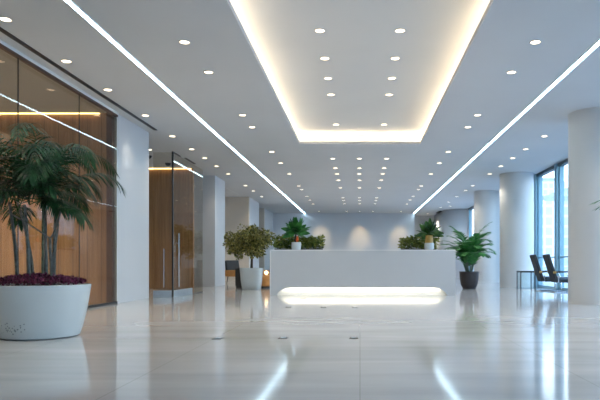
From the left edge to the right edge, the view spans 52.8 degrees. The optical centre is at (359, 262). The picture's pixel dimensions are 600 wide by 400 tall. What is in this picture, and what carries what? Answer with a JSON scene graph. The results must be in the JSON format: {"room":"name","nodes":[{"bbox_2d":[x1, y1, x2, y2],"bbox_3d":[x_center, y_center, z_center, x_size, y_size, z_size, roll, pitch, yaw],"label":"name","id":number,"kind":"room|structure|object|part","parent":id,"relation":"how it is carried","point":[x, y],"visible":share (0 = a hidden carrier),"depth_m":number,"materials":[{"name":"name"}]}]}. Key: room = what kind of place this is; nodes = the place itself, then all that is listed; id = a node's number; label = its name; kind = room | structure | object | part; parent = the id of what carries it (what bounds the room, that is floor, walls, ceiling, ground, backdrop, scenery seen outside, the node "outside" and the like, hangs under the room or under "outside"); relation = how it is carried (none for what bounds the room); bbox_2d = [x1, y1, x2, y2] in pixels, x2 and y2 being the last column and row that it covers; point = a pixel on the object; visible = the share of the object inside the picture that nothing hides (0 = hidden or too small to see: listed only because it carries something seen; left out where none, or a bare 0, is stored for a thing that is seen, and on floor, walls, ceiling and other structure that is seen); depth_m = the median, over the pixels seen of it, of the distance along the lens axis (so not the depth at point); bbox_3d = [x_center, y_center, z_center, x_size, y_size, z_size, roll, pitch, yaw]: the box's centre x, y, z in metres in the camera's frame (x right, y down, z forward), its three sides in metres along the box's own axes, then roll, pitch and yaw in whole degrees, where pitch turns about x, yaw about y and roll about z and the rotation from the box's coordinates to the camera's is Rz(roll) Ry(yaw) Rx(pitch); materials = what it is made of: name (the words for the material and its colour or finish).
{"room":"lobby","nodes":[
{"label":"lobby","id":0,"kind":"room"},
{"bbox_2d":[0,113,105,303],"bbox_3d":[-7.330,-1.140,12.630,4.340,3.980,0.180,0,0,0],"label":"wall","id":1,"kind":"structure","parent":0,"point":[64,127],"depth_m":12.54,"materials":[{"name":"brown wood"}]},
{"bbox_2d":[115,114,148,302],"bbox_3d":[-5.400,-1.150,13.550,0.600,4.000,1.900,0,0,0],"label":"column","id":2,"kind":"structure","parent":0,"point":[133,141],"depth_m":13.39,"materials":[{"name":"paint"}]},
{"bbox_2d":[0,40,118,114],"bbox_3d":[-5.100,-3.127,4.300,0.060,0.045,16.600,0,0,0],"label":"trim","id":3,"kind":"structure","parent":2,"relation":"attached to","point":[1,41],"depth_m":9.93,"materials":[{"name":"grey metal"}]},
{"bbox_2d":[116,117,117,300],"bbox_3d":[-5.100,-1.105,12.588,0.020,3.910,0.025,0,0,0],"label":"trim","id":4,"kind":"structure","parent":2,"relation":"attached to","point":[116,117],"depth_m":12.59,"materials":[{"name":"metal"}]},
{"bbox_2d":[149,168,193,288],"bbox_3d":[-7.070,-1.148,19.975,3.060,3.996,0.150,0,0,0],"label":"wall","id":5,"kind":"structure","parent":0,"point":[160,180],"depth_m":19.90,"materials":[{"name":"brown wood"}]},
{"bbox_2d":[194,176,224,286],"bbox_3d":[-5.760,-1.150,22.400,1.080,4.000,1.600,0,0,0],"label":"wall","id":6,"kind":"structure","parent":0,"point":[209,191],"depth_m":21.60,"materials":[{"name":"paint"}]},
{"bbox_2d":[225,197,249,280],"bbox_3d":[-7.450,-1.148,28.700,4.300,3.996,0.200,0,0,0],"label":"wall","id":7,"kind":"structure","parent":0,"point":[237,209],"depth_m":28.60,"materials":[{"name":"beige paint"}]},
{"bbox_2d":[250,198,258,267],"bbox_3d":[-5.500,-1.150,30.150,0.400,4.000,2.700,0,0,0],"label":"wall","id":8,"kind":"structure","parent":0,"point":[254,205],"depth_m":30.14,"materials":[{"name":"paint"}]},
{"bbox_2d":[259,208,264,269],"bbox_3d":[-7.550,-1.148,34.500,4.100,3.996,0.200,0,0,0],"label":"wall","id":9,"kind":"structure","parent":0,"point":[261,210],"depth_m":34.40,"materials":[{"name":"grey paint"}]},
{"bbox_2d":[265,209,272,269],"bbox_3d":[-5.625,-1.150,36.300,0.250,4.000,3.400,0,0,0],"label":"wall","id":10,"kind":"structure","parent":0,"point":[268,215],"depth_m":36.07,"materials":[{"name":"paint"}]},
{"bbox_2d":[0,0,599,215],"bbox_3d":[-1.500,-3.490,18.100,16.200,0.720,44.200,0,0,0],"label":"ceiling","id":11,"kind":"structure","parent":0,"point":[151,31],"depth_m":11.49,"materials":[{"name":"paint"}]},
{"bbox_2d":[0,16,12,21],"bbox_3d":[-4.580,-3.145,7.750,0.168,0.010,0.168,0,0,0],"label":"recessed light","id":12,"kind":"object","parent":11,"relation":"in","point":[4,19],"visible":1,"depth_m":7.75,"materials":[{"name":"white plastic"}]},
{"bbox_2d":[0,113,99,113],"bbox_3d":[-7.410,-3.110,12.485,3.980,0.020,0.030,0,0,0],"label":"recessed light","id":13,"kind":"object","parent":11,"relation":"in","point":[0,113],"visible":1,"depth_m":12.47,"materials":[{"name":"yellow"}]},
{"bbox_2d":[60,59,71,62],"bbox_3d":[-4.580,-3.145,9.360,0.168,0.010,0.168,0,0,0],"label":"recessed light","id":14,"kind":"object","parent":11,"relation":"in","point":[61,60],"visible":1,"depth_m":9.36,"materials":[{"name":"white plastic"}]},
{"bbox_2d":[0,27,156,129],"bbox_3d":[-4.835,-3.143,5.150,0.080,0.010,18.100,0,0,0],"label":"ceiling vent","id":15,"kind":"object","parent":11,"relation":"in","point":[2,30],"visible":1,"depth_m":9.88,"materials":[{"name":"black metal"}]},
{"bbox_2d":[149,168,190,168],"bbox_3d":[-7.040,-3.118,19.845,2.920,0.025,0.030,0,0,0],"label":"recessed light","id":16,"kind":"object","parent":11,"relation":"in","point":[149,168],"visible":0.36,"depth_m":19.83,"materials":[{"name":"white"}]},
{"bbox_2d":[63,0,304,212],"bbox_3d":[-3.500,-3.142,17.040,0.088,0.012,41.880,0,0,0],"label":"light strip","id":17,"kind":"object","parent":11,"relation":"attached to","point":[70,3],"visible":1,"depth_m":9.94,"materials":[{"name":"white plastic"}]},
{"bbox_2d":[178,40,190,44],"bbox_3d":[-2.500,-3.145,8.550,0.168,0.010,0.168,0,0,0],"label":"recessed light","id":18,"kind":"object","parent":11,"relation":"in","point":[185,42],"visible":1,"depth_m":8.56,"materials":[{"name":"white plastic"}]},
{"bbox_2d":[203,70,213,73],"bbox_3d":[-2.500,-3.145,9.900,0.168,0.010,0.168,0,0,0],"label":"recessed light","id":19,"kind":"object","parent":11,"relation":"in","point":[206,71],"visible":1,"depth_m":9.91,"materials":[{"name":"white plastic"}]},
{"bbox_2d":[414,39,599,212],"bbox_3d":[3.410,-3.142,17.040,0.088,0.012,41.880,0,0,0],"label":"light strip","id":20,"kind":"object","parent":11,"relation":"attached to","point":[591,49],"visible":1,"depth_m":11.80,"materials":[{"name":"white plastic"}]},
{"bbox_2d":[506,70,516,73],"bbox_3d":[2.500,-3.145,9.900,0.168,0.010,0.168,0,0,0],"label":"recessed light","id":21,"kind":"object","parent":11,"relation":"in","point":[512,71],"visible":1,"depth_m":9.91,"materials":[{"name":"white plastic"}]},
{"bbox_2d":[529,40,541,44],"bbox_3d":[2.500,-3.145,8.550,0.168,0.010,0.168,0,0,0],"label":"recessed light","id":22,"kind":"object","parent":11,"relation":"in","point":[533,42],"visible":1,"depth_m":8.56,"materials":[{"name":"white plastic"}]},
{"bbox_2d":[0,278,599,399],"bbox_3d":[-1.525,0.910,18.100,16.150,0.120,44.600,0,0,0],"label":"floor","id":23,"kind":"structure","parent":0,"point":[489,341],"depth_m":5.83,"materials":[{"name":"beige tile"}]},
{"bbox_2d":[0,123,126,340],"bbox_3d":[-3.799,-0.347,6.999,2.092,2.394,2.072,0,0,-34],"label":"potted palm","id":24,"kind":"object","parent":23,"relation":"on","point":[40,307],"visible":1,"depth_m":6.73,"materials":[{"name":"green plant"}]},
{"bbox_3d":[-4.015,-0.211,6.953,0.123,1.002,0.044,0,0,-26],"label":"stem","id":25,"kind":"part","parent":24,"relation":"part of","materials":[{"name":"plant"}]},
{"bbox_3d":[-3.932,-0.232,7.048,0.201,1.044,0.082,0,0,0],"label":"stem","id":26,"kind":"part","parent":24,"relation":"part of","materials":[{"name":"brown plant"}]},
{"bbox_3d":[-3.807,-0.191,6.856,0.098,0.962,0.041,0,0,12],"label":"stem","id":27,"kind":"part","parent":24,"relation":"part of","materials":[{"name":"plant"}]},
{"bbox_3d":[-3.712,-0.156,6.848,0.585,0.893,0.075,0,0,0],"label":"stem","id":28,"kind":"part","parent":24,"relation":"part of","materials":[{"name":"plant"}]},
{"bbox_3d":[-3.662,-0.220,6.933,0.030,1.021,0.058,0,0,-11],"label":"stem","id":29,"kind":"part","parent":24,"relation":"part of","materials":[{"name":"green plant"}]},
{"bbox_3d":[-3.720,0.547,6.970,1.096,0.605,1.096,0,0,0],"label":"pot","id":30,"kind":"part","parent":24,"relation":"part of","materials":[{"name":"white ceramic"}]},
{"bbox_3d":[-3.708,-0.255,7.077,0.060,1.091,0.037,0,0,43],"label":"stem","id":31,"kind":"part","parent":24,"relation":"part of","materials":[{"name":"plant"}]},
{"bbox_3d":[-3.614,-0.230,7.103,0.043,1.041,0.074,0,0,25],"label":"stem","id":32,"kind":"part","parent":24,"relation":"part of","materials":[{"name":"brown plant"}]},
{"bbox_2d":[17,58,117,308],"bbox_3d":[-5.100,-1.105,4.285,0.040,3.910,16.570,0,0,0],"label":"glass wall","id":33,"kind":"structure","parent":23,"relation":"on","point":[114,302],"depth_m":8.95,"materials":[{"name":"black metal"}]},
{"bbox_2d":[0,43,117,116],"bbox_3d":[-5.110,-3.083,4.300,0.060,0.045,16.600,0,0,0],"label":"trim","id":34,"kind":"structure","parent":33,"relation":"attached to","point":[2,47],"depth_m":9.95,"materials":[{"name":"metal"}]},
{"bbox_3d":[-5.100,0.825,4.285,0.040,0.050,16.570,0,0,0],"label":"rail","id":35,"kind":"part","parent":33,"relation":"part of","materials":[{"name":"black metal"}]},
{"bbox_2d":[106,112,114,302],"bbox_3d":[-5.185,-1.140,12.470,0.110,3.980,0.140,0,0,0],"label":"trim","id":36,"kind":"structure","parent":33,"relation":"attached to","point":[110,119],"depth_m":12.40,"materials":[{"name":"brown wood"}]},
{"bbox_2d":[153,151,202,297],"bbox_3d":[-4.624,-0.950,16.152,0.500,3.600,2.863,0,0,9],"label":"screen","id":37,"kind":"object","parent":23,"relation":"on","point":[181,292],"visible":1,"depth_m":14.80,"materials":[{"name":"metal"}]},
{"bbox_3d":[-4.870,0.765,14.800,0.460,0.170,0.040,0,0,0],"label":"kick rail","id":38,"kind":"part","parent":37,"relation":"part of","materials":[{"name":"metal"}]},
{"bbox_3d":[-4.820,0.125,14.768,0.028,0.950,0.064,0,0,0],"label":"pull handle","id":39,"kind":"part","parent":37,"relation":"part of","materials":[{"name":"silver metal"}]},
{"bbox_3d":[-4.587,-0.075,15.140,0.066,1.350,0.032,0,0,0],"label":"pull handle","id":40,"kind":"part","parent":37,"relation":"part of","materials":[{"name":"silver metal"}]},
{"bbox_3d":[-4.620,0.765,15.650,0.040,0.170,1.660,0,0,0],"label":"kick rail","id":41,"kind":"part","parent":37,"relation":"part of","materials":[{"name":"metal"}]},
{"bbox_2d":[225,260,238,281],"bbox_3d":[-5.056,0.370,24.647,0.807,0.964,0.800,0,0,40],"label":"lounge chair","id":42,"kind":"object","parent":23,"relation":"on","point":[230,265],"visible":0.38,"depth_m":24.61,"materials":[{"name":"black fabric"}]},
{"bbox_3d":[-5.247,0.420,24.337,0.640,0.260,0.080,0,0,40],"label":"armrest","id":43,"kind":"part","parent":42,"relation":"part of","materials":[{"name":"wood"}]},
{"bbox_3d":[-5.281,0.163,24.836,0.219,0.550,0.660,0,0,40],"label":"backrest","id":44,"kind":"part","parent":42,"relation":"part of","materials":[{"name":"black fabric"}]},
{"bbox_2d":[235,268,241,287],"bbox_3d":[-3.860,0.510,20.593,0.760,0.680,0.455,0,0,0],"label":"sideboard","id":45,"kind":"object","parent":23,"relation":"on","point":[237,270],"visible":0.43,"depth_m":20.37,"materials":[{"name":"black wood"}]},
{"bbox_2d":[222,223,275,289],"bbox_3d":[-3.530,-0.212,19.249,1.588,2.124,1.487,0,0,45],"label":"potted tree","id":46,"kind":"object","parent":23,"relation":"on","point":[248,241],"visible":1,"depth_m":18.93,"materials":[{"name":"green plant"}]},
{"bbox_3d":[-3.470,0.505,19.200,0.720,0.690,0.720,0,0,0],"label":"pot","id":47,"kind":"part","parent":46,"relation":"part of","materials":[{"name":"white ceramic"}]},
{"bbox_2d":[261,275,269,287],"bbox_3d":[-3.200,0.640,20.500,0.430,0.420,0.430,0,0,0],"label":"stool","id":48,"kind":"object","parent":23,"relation":"on","point":[266,279],"visible":0.52,"depth_m":20.31,"materials":[{"name":"brown wood"}]},
{"bbox_2d":[263,268,269,275],"bbox_3d":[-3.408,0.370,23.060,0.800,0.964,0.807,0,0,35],"label":"lamp","id":49,"kind":"object","parent":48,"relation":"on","point":[264,274],"visible":0.16,"depth_m":22.75,"materials":[{"name":"white"}]},
{"bbox_2d":[270,250,455,294],"bbox_3d":[0.070,0.250,16.323,4.860,1.200,1.254,0,0,0],"label":"reception desk","id":50,"kind":"object","parent":23,"relation":"on","point":[292,272],"visible":1,"depth_m":15.70,"materials":[{"name":"paint"}]},
{"bbox_3d":[-2.345,0.250,16.098,0.030,1.200,0.804,0,0,0],"label":"panel","id":51,"kind":"part","parent":50,"relation":"part of","materials":[{"name":"white"}]},
{"bbox_2d":[281,217,309,249],"bbox_3d":[-1.688,-0.790,15.970,0.782,0.880,0.778,0,0,-39],"label":"plant","id":52,"kind":"object","parent":50,"relation":"on","point":[294,227],"visible":1,"depth_m":15.83,"materials":[{"name":"green plant"}]},
{"bbox_3d":[-1.690,-0.450,15.920,0.264,0.200,0.264,0,0,0],"label":"pot","id":53,"kind":"part","parent":52,"relation":"part of","materials":[{"name":"white ceramic"}]},
{"bbox_2d":[270,234,325,249],"bbox_3d":[-1.706,-0.580,16.382,1.554,0.459,0.484,0,0,0],"label":"plants","id":54,"kind":"object","parent":50,"relation":"on","point":[310,243],"visible":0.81,"depth_m":16.34,"materials":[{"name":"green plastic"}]},
{"bbox_3d":[0.050,0.720,15.848,4.540,0.260,0.015,0,0,0],"label":"toe panel","id":55,"kind":"part","parent":50,"relation":"part of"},
{"bbox_2d":[271,250,455,250],"bbox_3d":[0.085,-0.335,16.098,4.830,0.030,0.804,0,0,0],"label":"countertop","id":56,"kind":"structure","parent":50,"relation":"on","point":[271,250],"depth_m":15.70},
{"bbox_2d":[397,235,439,249],"bbox_3d":[1.629,-0.572,16.402,1.202,0.444,0.424,0,0,0],"label":"plants","id":57,"kind":"object","parent":50,"relation":"on","point":[409,241],"visible":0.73,"depth_m":16.33,"materials":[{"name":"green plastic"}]},
{"bbox_2d":[415,218,443,249],"bbox_3d":[1.860,-0.770,15.858,0.741,0.840,0.733,0,0,22],"label":"plant","id":58,"kind":"object","parent":50,"relation":"on","point":[428,231],"visible":1,"depth_m":15.79,"materials":[{"name":"green plant"}]},
{"bbox_3d":[1.830,-0.440,15.880,0.260,0.180,0.260,0,0,0],"label":"pot","id":59,"kind":"part","parent":58,"relation":"part of","materials":[{"name":"white ceramic"}]},
{"bbox_2d":[440,222,495,288],"bbox_3d":[3.570,-0.256,19.776,1.925,2.212,1.981,0,0,21],"label":"potted palm","id":60,"kind":"object","parent":23,"relation":"on","point":[469,250],"visible":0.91,"depth_m":19.53,"materials":[{"name":"plant"}]},
{"bbox_2d":[459,271,478,288],"bbox_3d":[3.600,0.565,19.800,0.660,0.570,0.660,0,0,0],"label":"pot","id":61,"kind":"object","parent":60,"relation":"attached to","point":[468,279],"depth_m":19.56,"materials":[{"name":"grey ceramic"}]},
{"bbox_2d":[474,190,499,282],"bbox_3d":[5.620,-1.150,26.500,1.170,4.000,1.170,0,0,0],"label":"column","id":62,"kind":"structure","parent":23,"relation":"on","point":[486,202],"depth_m":25.97,"materials":[{"name":"paint"}]},
{"bbox_2d":[500,172,533,287],"bbox_3d":[5.555,-1.150,21.300,1.170,4.000,1.170,0,0,0],"label":"column","id":63,"kind":"structure","parent":23,"relation":"on","point":[516,188],"depth_m":20.79,"materials":[{"name":"paint"}]},
{"bbox_2d":[516,271,535,289],"bbox_3d":[5.270,0.550,19.050,0.480,0.600,0.480,0,0,0],"label":"side table","id":64,"kind":"object","parent":23,"relation":"on","point":[520,272],"visible":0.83,"depth_m":18.81,"materials":[{"name":"black metal"}]},
{"bbox_2d":[534,174,541,286],"bbox_3d":[6.340,-1.150,22.365,0.240,4.000,2.250,0,0,0],"label":"window","id":65,"kind":"structure","parent":23,"relation":"on","point":[535,175],"depth_m":21.24,"materials":[{"name":"glass"}]},
{"bbox_2d":[530,254,561,290],"bbox_3d":[5.632,0.296,18.203,0.856,1.105,0.644,0,0,2],"label":"chair","id":66,"kind":"object","parent":23,"relation":"on","point":[537,270],"visible":0.7,"depth_m":17.98,"materials":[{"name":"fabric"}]},
{"bbox_3d":[5.370,0.151,18.212,0.333,0.814,0.500,0,0,2],"label":"backrest","id":67,"kind":"part","parent":66,"relation":"part of","materials":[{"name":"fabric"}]},
{"bbox_2d":[537,163,563,289],"bbox_3d":[6.340,-1.150,20.115,0.240,4.000,2.250,0,0,0],"label":"window","id":68,"kind":"structure","parent":23,"relation":"on","point":[554,167],"depth_m":19.09,"materials":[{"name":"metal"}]},
{"bbox_3d":[6.335,-3.100,20.225,0.170,0.100,2.030,0,0,0],"label":"head rail","id":69,"kind":"part","parent":68,"relation":"part of","materials":[{"name":"metal"}]},
{"bbox_2d":[542,254,567,292],"bbox_3d":[5.772,0.296,17.353,0.856,1.105,0.644,0,0,2],"label":"chair","id":70,"kind":"object","parent":23,"relation":"on","point":[551,271],"visible":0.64,"depth_m":17.12,"materials":[{"name":"black leather"}]},
{"bbox_3d":[5.510,0.151,17.362,0.333,0.814,0.500,0,0,2],"label":"backrest","id":71,"kind":"part","parent":70,"relation":"part of","materials":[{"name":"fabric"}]},
{"bbox_2d":[557,277,567,280],"bbox_3d":[5.950,0.455,17.347,0.500,0.110,0.500,0,0,2],"label":"cushion","id":72,"kind":"object","parent":70,"relation":"on","point":[558,278],"depth_m":17.11,"materials":[{"name":"leather"}]},
{"bbox_2d":[557,158,567,290],"bbox_3d":[6.340,-1.150,17.865,0.240,4.000,2.250,0,0,0],"label":"window","id":73,"kind":"structure","parent":23,"relation":"on","point":[561,164],"depth_m":18.93,"materials":[{"name":"glass"}]},
{"bbox_3d":[6.335,-3.100,17.975,0.170,0.100,2.030,0,0,0],"label":"head rail","id":74,"kind":"part","parent":73,"relation":"part of","materials":[{"name":"metal"}]},
{"bbox_2d":[568,107,599,304],"bbox_3d":[5.020,-1.150,12.650,1.200,4.000,1.200,0,0,0],"label":"column","id":75,"kind":"structure","parent":23,"relation":"on","point":[583,124],"depth_m":12.24,"materials":[{"name":"paint"}]},
{"bbox_2d":[273,213,414,249],"bbox_3d":[-1.145,-1.150,38.100,9.210,4.000,0.200,0,0,0],"label":"wall","id":76,"kind":"structure","parent":0,"point":[341,231],"depth_m":38.00,"materials":[{"name":"paint"}]},
{"bbox_2d":[230,0,489,140],"bbox_3d":[0.000,-3.370,9.225,3.900,0.280,13.950,0,0,0],"label":"ceiling","id":77,"kind":"structure","parent":0,"point":[360,39],"depth_m":10.16,"materials":[{"name":"paint"}]},
{"bbox_2d":[314,28,325,32],"bbox_3d":[-0.600,-3.475,8.980,0.168,0.010,0.168,0,0,0],"label":"recessed light","id":78,"kind":"object","parent":77,"relation":"in","point":[318,30],"visible":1,"depth_m":8.97,"materials":[{"name":"white plastic"}]},
{"bbox_2d":[394,28,405,32],"bbox_3d":[0.600,-3.475,8.980,0.168,0.010,0.168,0,0,0],"label":"recessed light","id":79,"kind":"object","parent":77,"relation":"in","point":[398,30],"visible":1,"depth_m":8.97,"materials":[{"name":"white plastic"}]},
{"bbox_2d":[415,216,433,239],"bbox_3d":[4.950,-1.150,40.100,3.300,4.000,0.200,0,0,0],"label":"wall","id":80,"kind":"structure","parent":0,"point":[418,219],"depth_m":40.00,"materials":[{"name":"paint"}]},
{"bbox_2d":[434,209,467,277],"bbox_3d":[5.202,-1.150,37.316,1.107,4.000,5.324,0,0,-15],"label":"wall","id":81,"kind":"structure","parent":0,"point":[456,218],"depth_m":35.28,"materials":[{"name":"paint"}]},
{"bbox_2d":[468,210,471,269],"bbox_3d":[6.390,-1.150,37.470,0.220,4.000,5.460,0,0,0],"label":"wall","id":82,"kind":"structure","parent":0,"point":[468,210],"depth_m":34.74,"materials":[{"name":"paint"}]},
{"bbox_2d":[468,206,473,270],"bbox_3d":[6.340,-1.150,33.615,0.240,4.000,2.250,0,0,0],"label":"window","id":83,"kind":"structure","parent":82,"relation":"in","point":[472,207],"depth_m":34.68,"materials":[{"name":"glass"}]},
{"bbox_3d":[6.340,-1.150,33.615,0.240,4.000,2.250,0,0,0],"label":"frame","id":84,"kind":"part","parent":83,"relation":"part of","materials":[{"name":"metal"}]},
{"label":"outside","id":85,"kind":"structure","parent":0,"visible":0},
{"bbox_2d":[473,267,567,287],"bbox_3d":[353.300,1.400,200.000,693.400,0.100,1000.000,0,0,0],"label":"ground","id":86,"kind":"structure","parent":85,"point":[543,268],"depth_m":64.80,"materials":[{"name":"white"}]},
{"bbox_2d":[542,178,566,195],"bbox_3d":[92.500,-22.150,340.000,35.300,47.000,40.300,0,0,0],"label":"building","id":87,"kind":"structure","parent":86,"relation":"on","point":[547,183],"depth_m":319.98,"materials":[{"name":"white"}]},
{"bbox_2d":[542,196,567,266],"bbox_3d":[65.500,-10.650,220.000,15.300,24.000,40.300,0,0,0],"label":"building","id":88,"kind":"structure","parent":86,"relation":"on","point":[547,201],"depth_m":200.00,"materials":[{"name":"white"}]},
{"bbox_2d":[546,188,567,195],"bbox_3d":[92.000,-13.150,232.500,36.300,29.000,55.300,0,0,0],"label":"building","id":89,"kind":"structure","parent":86,"relation":"on","point":[565,189],"depth_m":221.38,"materials":[{"name":"white"}]}
]}

